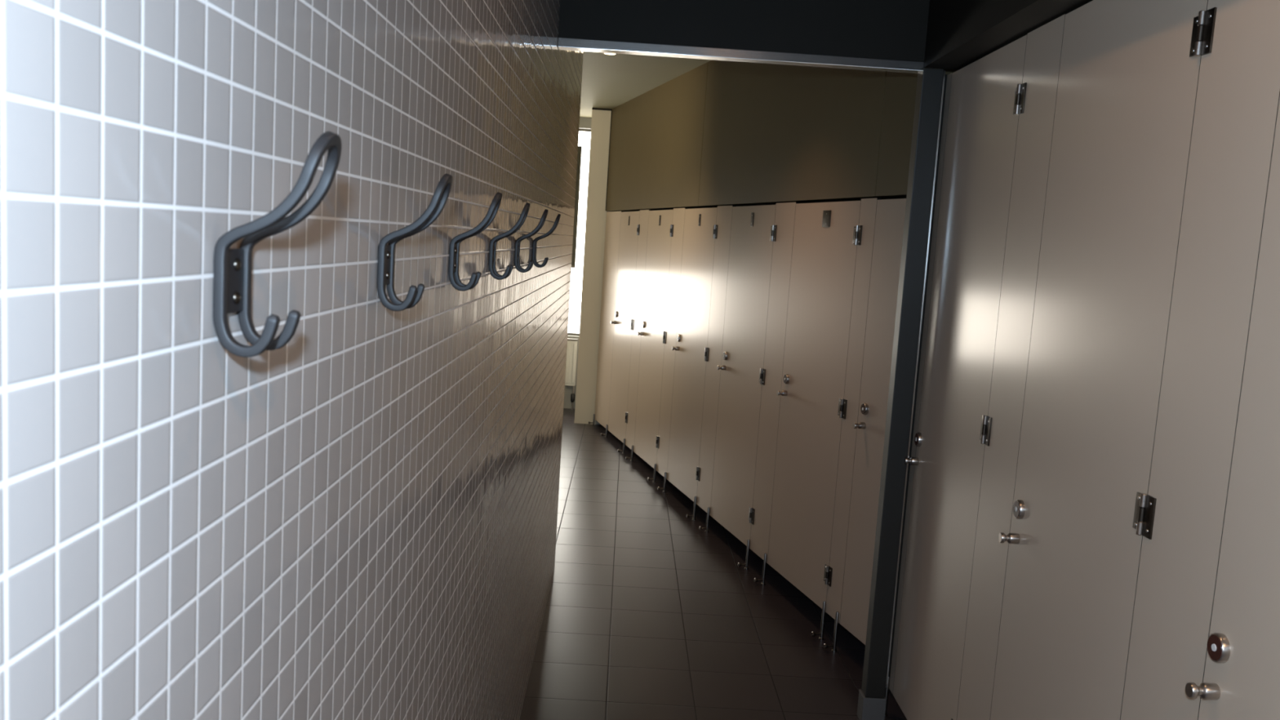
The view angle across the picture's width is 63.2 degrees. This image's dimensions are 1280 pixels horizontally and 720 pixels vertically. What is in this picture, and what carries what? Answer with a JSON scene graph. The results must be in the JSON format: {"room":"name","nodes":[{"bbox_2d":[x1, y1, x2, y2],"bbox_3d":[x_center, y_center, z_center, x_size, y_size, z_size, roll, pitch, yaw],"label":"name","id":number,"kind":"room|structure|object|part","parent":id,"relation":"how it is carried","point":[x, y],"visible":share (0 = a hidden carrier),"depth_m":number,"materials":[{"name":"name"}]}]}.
{"room":"changing room","nodes":[
{"label":"changing room","id":0,"kind":"room"},
{"bbox_2d":[0,0,583,719],"bbox_3d":[-0.367,-0.030,1.151,0.160,2.950,7.500,4,7,-1],"label":"wall","id":1,"kind":"structure","parent":0,"point":[355,517],"depth_m":0.81,"materials":[{"name":"tile"}]},
{"bbox_2d":[213,131,342,357],"bbox_3d":[-0.241,-0.079,0.698,0.072,0.151,0.052,4,7,-1],"label":"coat hook","id":2,"kind":"object","parent":1,"relation":"attached to","point":[232,267],"visible":1,"depth_m":0.68,"materials":[{"name":"black metal"}]},
{"bbox_3d":[-0.276,-0.053,0.701,0.005,0.043,0.037,4,7,-1],"label":"plate","id":3,"kind":"part","parent":2,"relation":"part of","materials":[{"name":"black metal"}]},
{"bbox_2d":[377,173,453,311],"bbox_3d":[-0.245,-0.129,1.137,0.072,0.151,0.052,4,7,-1],"label":"coat hook","id":4,"kind":"object","parent":1,"relation":"attached to","point":[386,253],"visible":1,"depth_m":1.12,"materials":[{"name":"black metal"}]},
{"bbox_3d":[-0.280,-0.104,1.140,0.005,0.043,0.037,4,7,-1],"label":"plate","id":5,"kind":"part","parent":4,"relation":"part of","materials":[{"name":"black metal"}]},
{"bbox_2d":[448,191,502,291],"bbox_3d":[-0.249,-0.180,1.576,0.072,0.151,0.052,4,7,-1],"label":"coat hook","id":6,"kind":"object","parent":1,"relation":"attached to","point":[454,252],"visible":1,"depth_m":1.56,"materials":[{"name":"black metal"}]},
{"bbox_3d":[-0.284,-0.155,1.579,0.005,0.043,0.037,4,7,-1],"label":"plate","id":7,"kind":"part","parent":6,"relation":"part of","materials":[{"name":"black metal"}]},
{"bbox_2d":[488,202,530,279],"bbox_3d":[-0.253,-0.231,2.015,0.072,0.151,0.052,4,7,-1],"label":"coat hook","id":8,"kind":"object","parent":1,"relation":"attached to","point":[492,249],"visible":1,"depth_m":2.00,"materials":[{"name":"black metal"}]},
{"bbox_2d":[514,208,548,272],"bbox_3d":[-0.257,-0.282,2.454,0.072,0.151,0.052,4,7,-1],"label":"coat hook","id":9,"kind":"object","parent":1,"relation":"attached to","point":[517,253],"visible":1,"depth_m":2.44,"materials":[{"name":"black metal"}]},
{"bbox_2d":[532,213,560,267],"bbox_3d":[-0.261,-0.333,2.893,0.072,0.151,0.052,4,7,-1],"label":"coat hook","id":10,"kind":"object","parent":1,"relation":"attached to","point":[535,240],"visible":1,"depth_m":2.87,"materials":[{"name":"black metal"}]},
{"bbox_2d":[557,37,924,73],"bbox_3d":[0.323,-0.976,3.335,1.170,0.029,0.056,4,7,-1],"label":"trim","id":11,"kind":"structure","parent":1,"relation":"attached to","point":[563,43],"depth_m":3.31,"materials":[{"name":"silver metal"}]},
{"bbox_2d":[563,117,591,408],"bbox_3d":[-1.200,-0.917,9.618,2.000,2.670,0.140,4,7,-1],"label":"wall","id":12,"kind":"structure","parent":0,"point":[584,122],"depth_m":9.68,"materials":[{"name":"grey paint"}]},
{"bbox_2d":[564,337,577,409],"bbox_3d":[-1.056,0.106,9.618,0.935,0.660,0.067,4,7,-1],"label":"radiator","id":13,"kind":"object","parent":12,"relation":"attached to","point":[572,344],"visible":0.19,"depth_m":9.59,"materials":[{"name":"white metal"}]},
{"bbox_3d":[-1.052,0.002,9.604,0.930,0.420,0.062,4,7,-1],"label":"panel","id":14,"kind":"part","parent":13,"relation":"part of","materials":[{"name":"white metal"}]},
{"bbox_2d":[567,337,577,341],"bbox_3d":[-1.038,-0.214,9.582,0.930,0.014,0.067,4,7,-1],"label":"grille","id":15,"kind":"object","parent":13,"relation":"attached to","point":[568,339],"depth_m":9.56,"materials":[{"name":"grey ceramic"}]},
{"bbox_2d":[567,128,591,336],"bbox_3d":[-1.222,-1.212,9.604,1.560,1.895,0.060,4,7,-1],"label":"window","id":16,"kind":"structure","parent":12,"relation":"in","point":[576,275],"depth_m":9.62,"materials":[{"name":"white glass"}]},
{"bbox_2d":[571,146,582,267],"bbox_3d":[-1.268,-1.527,9.496,1.425,1.280,0.060,4,7,-1],"label":"roller blind","id":17,"kind":"object","parent":16,"relation":"attached to","point":[580,148],"visible":0.08,"depth_m":9.52,"materials":[{"name":"grey fabric"}]},
{"bbox_2d":[573,109,611,424],"bbox_3d":[-0.387,-0.768,8.842,0.193,2.655,0.050,4,7,-1],"label":"wall column","id":18,"kind":"structure","parent":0,"point":[596,213],"depth_m":8.81,"materials":[{"name":"beige paint"}]},
{"bbox_2d":[579,51,711,117],"bbox_3d":[0.210,-1.840,6.458,4.600,0.060,6.350,4,7,-1],"label":"ceiling","id":19,"kind":"structure","parent":0,"point":[608,81],"depth_m":6.83,"materials":[{"name":"paint"}]},
{"bbox_2d":[601,52,617,54],"bbox_3d":[-0.174,-1.781,6.034,0.096,0.008,0.096,4,7,-1],"label":"recessed light","id":20,"kind":"object","parent":19,"relation":"in","point":[602,52],"visible":0.56,"depth_m":6.03,"materials":[{"name":"silver metal"}]},
{"bbox_2d":[519,408,906,719],"bbox_3d":[0.065,1.220,3.716,4.800,0.060,12.500,4,7,-1],"label":"floor","id":21,"kind":"structure","parent":0,"point":[650,614],"depth_m":4.42,"materials":[{"name":"tile"}]},
{"bbox_2d":[588,209,651,461],"bbox_3d":[-0.182,-0.253,8.148,0.074,1.819,1.428,2,7,-14],"label":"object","id":22,"kind":"object","parent":21,"relation":"on","point":[626,232],"visible":1,"depth_m":8.06,"materials":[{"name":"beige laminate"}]},
{"bbox_3d":[-0.413,0.511,8.913,0.056,0.099,0.021,2,7,-14],"label":"leg","id":23,"kind":"part","parent":22,"relation":"part of","materials":[{"name":"silver metal"}]},
{"bbox_3d":[-0.287,0.573,8.414,0.056,0.106,0.021,2,7,-14],"label":"leg","id":24,"kind":"part","parent":22,"relation":"part of","materials":[{"name":"silver metal"}]},
{"bbox_3d":[-0.261,-0.335,8.575,0.020,1.766,0.548,2,7,-14],"label":"fixed panel","id":25,"kind":"part","parent":22,"relation":"part of","materials":[{"name":"beige laminate"}]},
{"bbox_3d":[-0.137,0.647,7.818,0.056,0.114,0.021,2,7,-14],"label":"leg","id":26,"kind":"part","parent":22,"relation":"part of","materials":[{"name":"silver metal"}]},
{"bbox_3d":[-0.121,-0.262,8.020,0.020,1.751,0.603,2,7,-14],"label":"door","id":27,"kind":"part","parent":22,"relation":"part of","materials":[{"name":"beige laminate"}]},
{"bbox_3d":[-0.074,0.678,7.567,0.056,0.118,0.021,2,7,-14],"label":"leg","id":28,"kind":"part","parent":22,"relation":"part of","materials":[{"name":"silver metal"}]},
{"bbox_3d":[-0.014,-0.214,7.595,0.020,1.750,0.273,2,7,-14],"label":"fixed panel","id":29,"kind":"part","parent":22,"relation":"part of","materials":[{"name":"beige laminate"}]},
{"bbox_2d":[633,208,688,492],"bbox_3d":[0.100,-0.106,7.028,0.074,1.819,0.898,2,7,-14],"label":"door","id":30,"kind":"structure","parent":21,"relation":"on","point":[658,335],"depth_m":6.98,"materials":[{"name":"beige laminate"}]},
{"bbox_3d":[0.005,-0.186,7.387,0.045,0.026,0.026,2,7,-14],"label":"door knob","id":31,"kind":"part","parent":30,"relation":"part of","materials":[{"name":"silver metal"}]},
{"bbox_3d":[0.082,0.755,6.947,0.056,0.126,0.021,2,7,-14],"label":"leg","id":32,"kind":"part","parent":30,"relation":"part of","materials":[{"name":"silver metal"}]},
{"bbox_3d":[0.095,-0.155,7.160,0.020,1.739,0.628,2,7,-14],"label":"door","id":33,"kind":"part","parent":30,"relation":"part of","materials":[{"name":"beige laminate"}]},
{"bbox_3d":[0.144,0.786,6.700,0.056,0.130,0.021,2,7,-14],"label":"leg","id":34,"kind":"part","parent":30,"relation":"part of","materials":[{"name":"silver metal"}]},
{"bbox_3d":[0.204,-0.106,6.726,0.020,1.738,0.268,2,7,-14],"label":"fixed panel","id":35,"kind":"part","parent":30,"relation":"part of","materials":[{"name":"beige laminate"}]},
{"bbox_2d":[666,205,736,532],"bbox_3d":[0.318,0.008,6.159,0.074,1.819,0.903,2,7,-14],"label":"door","id":36,"kind":"structure","parent":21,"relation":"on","point":[698,348],"depth_m":6.11,"materials":[{"name":"beige laminate"}]},
{"bbox_3d":[0.222,-0.073,6.521,0.045,0.026,0.026,2,7,-14],"label":"door knob","id":37,"kind":"part","parent":36,"relation":"part of","materials":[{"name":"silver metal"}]},
{"bbox_3d":[0.303,0.864,6.071,0.056,0.139,0.021,2,7,-14],"label":"leg","id":38,"kind":"part","parent":36,"relation":"part of","materials":[{"name":"silver metal"}]},
{"bbox_3d":[0.315,-0.047,6.289,0.020,1.727,0.638,2,7,-14],"label":"door","id":39,"kind":"part","parent":36,"relation":"part of","materials":[{"name":"beige laminate"}]},
{"bbox_3d":[0.355,-0.833,6.186,0.005,0.070,0.030,2,7,-14],"label":"bolt plate","id":40,"kind":"part","parent":36,"relation":"part of","materials":[{"name":"brown metal"}]},
{"bbox_3d":[0.363,0.894,5.829,0.056,0.142,0.021,2,7,-14],"label":"leg","id":41,"kind":"part","parent":36,"relation":"part of","materials":[{"name":"silver metal"}]},
{"bbox_3d":[0.424,0.003,5.853,0.020,1.725,0.263,2,7,-14],"label":"fixed panel","id":42,"kind":"part","parent":36,"relation":"part of","materials":[{"name":"beige laminate"}]},
{"bbox_2d":[710,202,799,585],"bbox_3d":[0.535,0.121,5.297,0.074,1.819,0.885,2,7,-14],"label":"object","id":43,"kind":"object","parent":21,"relation":"on","point":[762,237],"visible":1,"depth_m":5.24,"materials":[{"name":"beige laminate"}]},
{"bbox_3d":[0.442,0.042,5.647,0.045,0.026,0.026,2,7,-14],"label":"door knob","id":44,"kind":"part","parent":43,"relation":"part of","materials":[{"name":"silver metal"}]},
{"bbox_3d":[0.534,0.061,5.419,0.020,1.715,0.636,2,7,-14],"label":"door","id":45,"kind":"part","parent":43,"relation":"part of","materials":[{"name":"beige laminate"}]},
{"bbox_3d":[0.521,0.972,5.201,0.056,0.151,0.021,2,7,-14],"label":"leg","id":46,"kind":"part","parent":43,"relation":"part of","materials":[{"name":"silver metal"}]},
{"bbox_3d":[0.573,-0.719,5.317,0.005,0.070,0.030,2,7,-14],"label":"bolt plate","id":47,"kind":"part","parent":43,"relation":"part of","materials":[{"name":"brown metal"}]},
{"bbox_3d":[0.579,1.000,4.975,0.056,0.154,0.021,2,7,-14],"label":"leg","id":48,"kind":"part","parent":43,"relation":"part of","materials":[{"name":"silver metal"}]},
{"bbox_3d":[0.641,0.110,4.991,0.020,1.713,0.247,2,7,-14],"label":"fixed panel","id":49,"kind":"part","parent":43,"relation":"part of","materials":[{"name":"beige laminate"}]},
{"bbox_2d":[767,198,881,652],"bbox_3d":[0.740,0.228,4.482,0.074,1.819,0.806,2,7,-14],"label":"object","id":50,"kind":"object","parent":21,"relation":"on","point":[833,242],"visible":1,"depth_m":4.42,"materials":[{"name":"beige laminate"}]},
{"bbox_3d":[0.655,0.153,4.801,0.045,0.026,0.026,2,7,-14],"label":"door knob","id":51,"kind":"part","parent":50,"relation":"part of","materials":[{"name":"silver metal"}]},
{"bbox_3d":[0.744,1.082,4.319,0.056,0.163,0.021,2,7,-14],"label":"leg","id":52,"kind":"part","parent":50,"relation":"part of","materials":[{"name":"silver metal"}]},
{"bbox_3d":[0.795,-0.603,4.435,0.005,0.070,0.075,2,7,-14],"label":"bolt plate","id":53,"kind":"part","parent":50,"relation":"part of","materials":[{"name":"brown metal"}]},
{"bbox_3d":[0.774,1.097,4.197,0.056,0.165,0.021,2,7,-14],"label":"leg","id":54,"kind":"part","parent":50,"relation":"part of","materials":[{"name":"silver metal"}]},
{"bbox_3d":[0.851,0.212,4.160,0.020,1.701,0.138,2,7,-14],"label":"fixed panel","id":55,"kind":"part","parent":50,"relation":"part of","materials":[{"name":"beige laminate"}]},
{"bbox_2d":[840,198,906,644],"bbox_3d":[0.922,0.263,3.783,0.065,1.692,0.633,2,7,-14],"label":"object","id":56,"kind":"object","parent":50,"relation":"attached to","point":[890,213],"visible":0.4,"depth_m":3.97,"materials":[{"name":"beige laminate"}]},
{"bbox_3d":[0.849,0.254,4.029,0.045,0.026,0.026,2,7,-14],"label":"door knob","id":57,"kind":"part","parent":56,"relation":"part of","materials":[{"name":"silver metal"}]},
{"bbox_2d":[884,13,1066,719],"bbox_3d":[0.923,0.210,3.076,0.074,2.199,0.952,4,7,-1],"label":"door","id":58,"kind":"structure","parent":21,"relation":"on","point":[999,109],"depth_m":2.96,"materials":[{"name":"beige laminate"}]},
{"bbox_3d":[0.845,1.175,3.642,0.056,0.145,0.021,4,7,-1],"label":"leg","id":59,"kind":"part","parent":58,"relation":"part of","materials":[{"name":"silver metal"}]},
{"bbox_3d":[0.903,0.336,3.461,0.045,0.026,0.026,4,7,-1],"label":"door knob","id":60,"kind":"part","parent":58,"relation":"part of","materials":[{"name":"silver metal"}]},
{"bbox_3d":[0.949,0.111,3.507,0.020,2.099,0.073,4,7,-1],"label":"fixed panel","id":61,"kind":"part","parent":58,"relation":"part of","materials":[{"name":"beige laminate"}]},
{"bbox_3d":[0.956,0.203,2.715,0.020,2.099,0.237,4,7,-1],"label":"fixed panel","id":62,"kind":"part","parent":58,"relation":"part of","materials":[{"name":"beige laminate"}]},
{"bbox_2d":[990,0,1279,719],"bbox_3d":[0.931,0.316,2.160,0.074,2.199,0.888,4,7,-1],"label":"door","id":63,"kind":"structure","parent":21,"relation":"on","point":[1166,113],"depth_m":2.03,"materials":[{"name":"beige laminate"}]},
{"bbox_3d":[0.911,0.440,2.566,0.045,0.026,0.026,4,7,-1],"label":"door knob","id":64,"kind":"part","parent":63,"relation":"part of","materials":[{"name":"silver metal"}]},
{"bbox_3d":[0.964,0.304,1.836,0.020,2.099,0.247,4,7,-1],"label":"fixed panel","id":65,"kind":"part","parent":63,"relation":"part of","materials":[{"name":"beige laminate"}]},
{"bbox_2d":[1185,97,1279,719],"bbox_3d":[0.939,0.418,1.276,0.074,2.199,0.888,4,7,-1],"label":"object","id":66,"kind":"object","parent":21,"relation":"on","point":[1242,677],"visible":1,"depth_m":1.63,"materials":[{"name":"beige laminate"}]},
{"bbox_3d":[0.919,0.540,1.698,0.045,0.026,0.026,4,7,-1],"label":"door knob","id":67,"kind":"part","parent":66,"relation":"part of","materials":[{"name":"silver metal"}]},
{"bbox_2d":[558,0,929,62],"bbox_3d":[0.426,-1.347,3.296,1.330,0.728,0.050,4,7,-1],"label":"wall","id":68,"kind":"structure","parent":0,"point":[886,29],"depth_m":3.30,"materials":[{"name":"grey paint"}]},
{"bbox_2d":[605,59,958,212],"bbox_3d":[0.438,-1.337,6.182,0.120,0.844,5.420,2,7,-14],"label":"wall","id":69,"kind":"structure","parent":0,"point":[717,133],"depth_m":5.23,"materials":[{"name":"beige paint"}]},
{"bbox_2d":[591,107,612,209],"bbox_3d":[-0.329,-1.681,8.719,0.193,0.840,0.026,4,7,-1],"label":"trim","id":70,"kind":"structure","parent":69,"relation":"attached to","point":[596,108],"depth_m":8.68,"materials":[{"name":"grey paint"}]},
{"bbox_2d":[924,0,1093,70],"bbox_3d":[1.036,-0.954,0.301,0.160,0.745,6.000,4,7,-1],"label":"wall","id":71,"kind":"structure","parent":0,"point":[960,33],"depth_m":2.87,"materials":[{"name":"grey paint"}]},
{"bbox_2d":[857,67,946,719],"bbox_3d":[0.868,0.156,3.481,0.078,2.205,0.073,4,7,-1],"label":"trim","id":72,"kind":"structure","parent":71,"relation":"attached to","point":[871,699],"depth_m":3.45,"materials":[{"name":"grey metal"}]}
]}

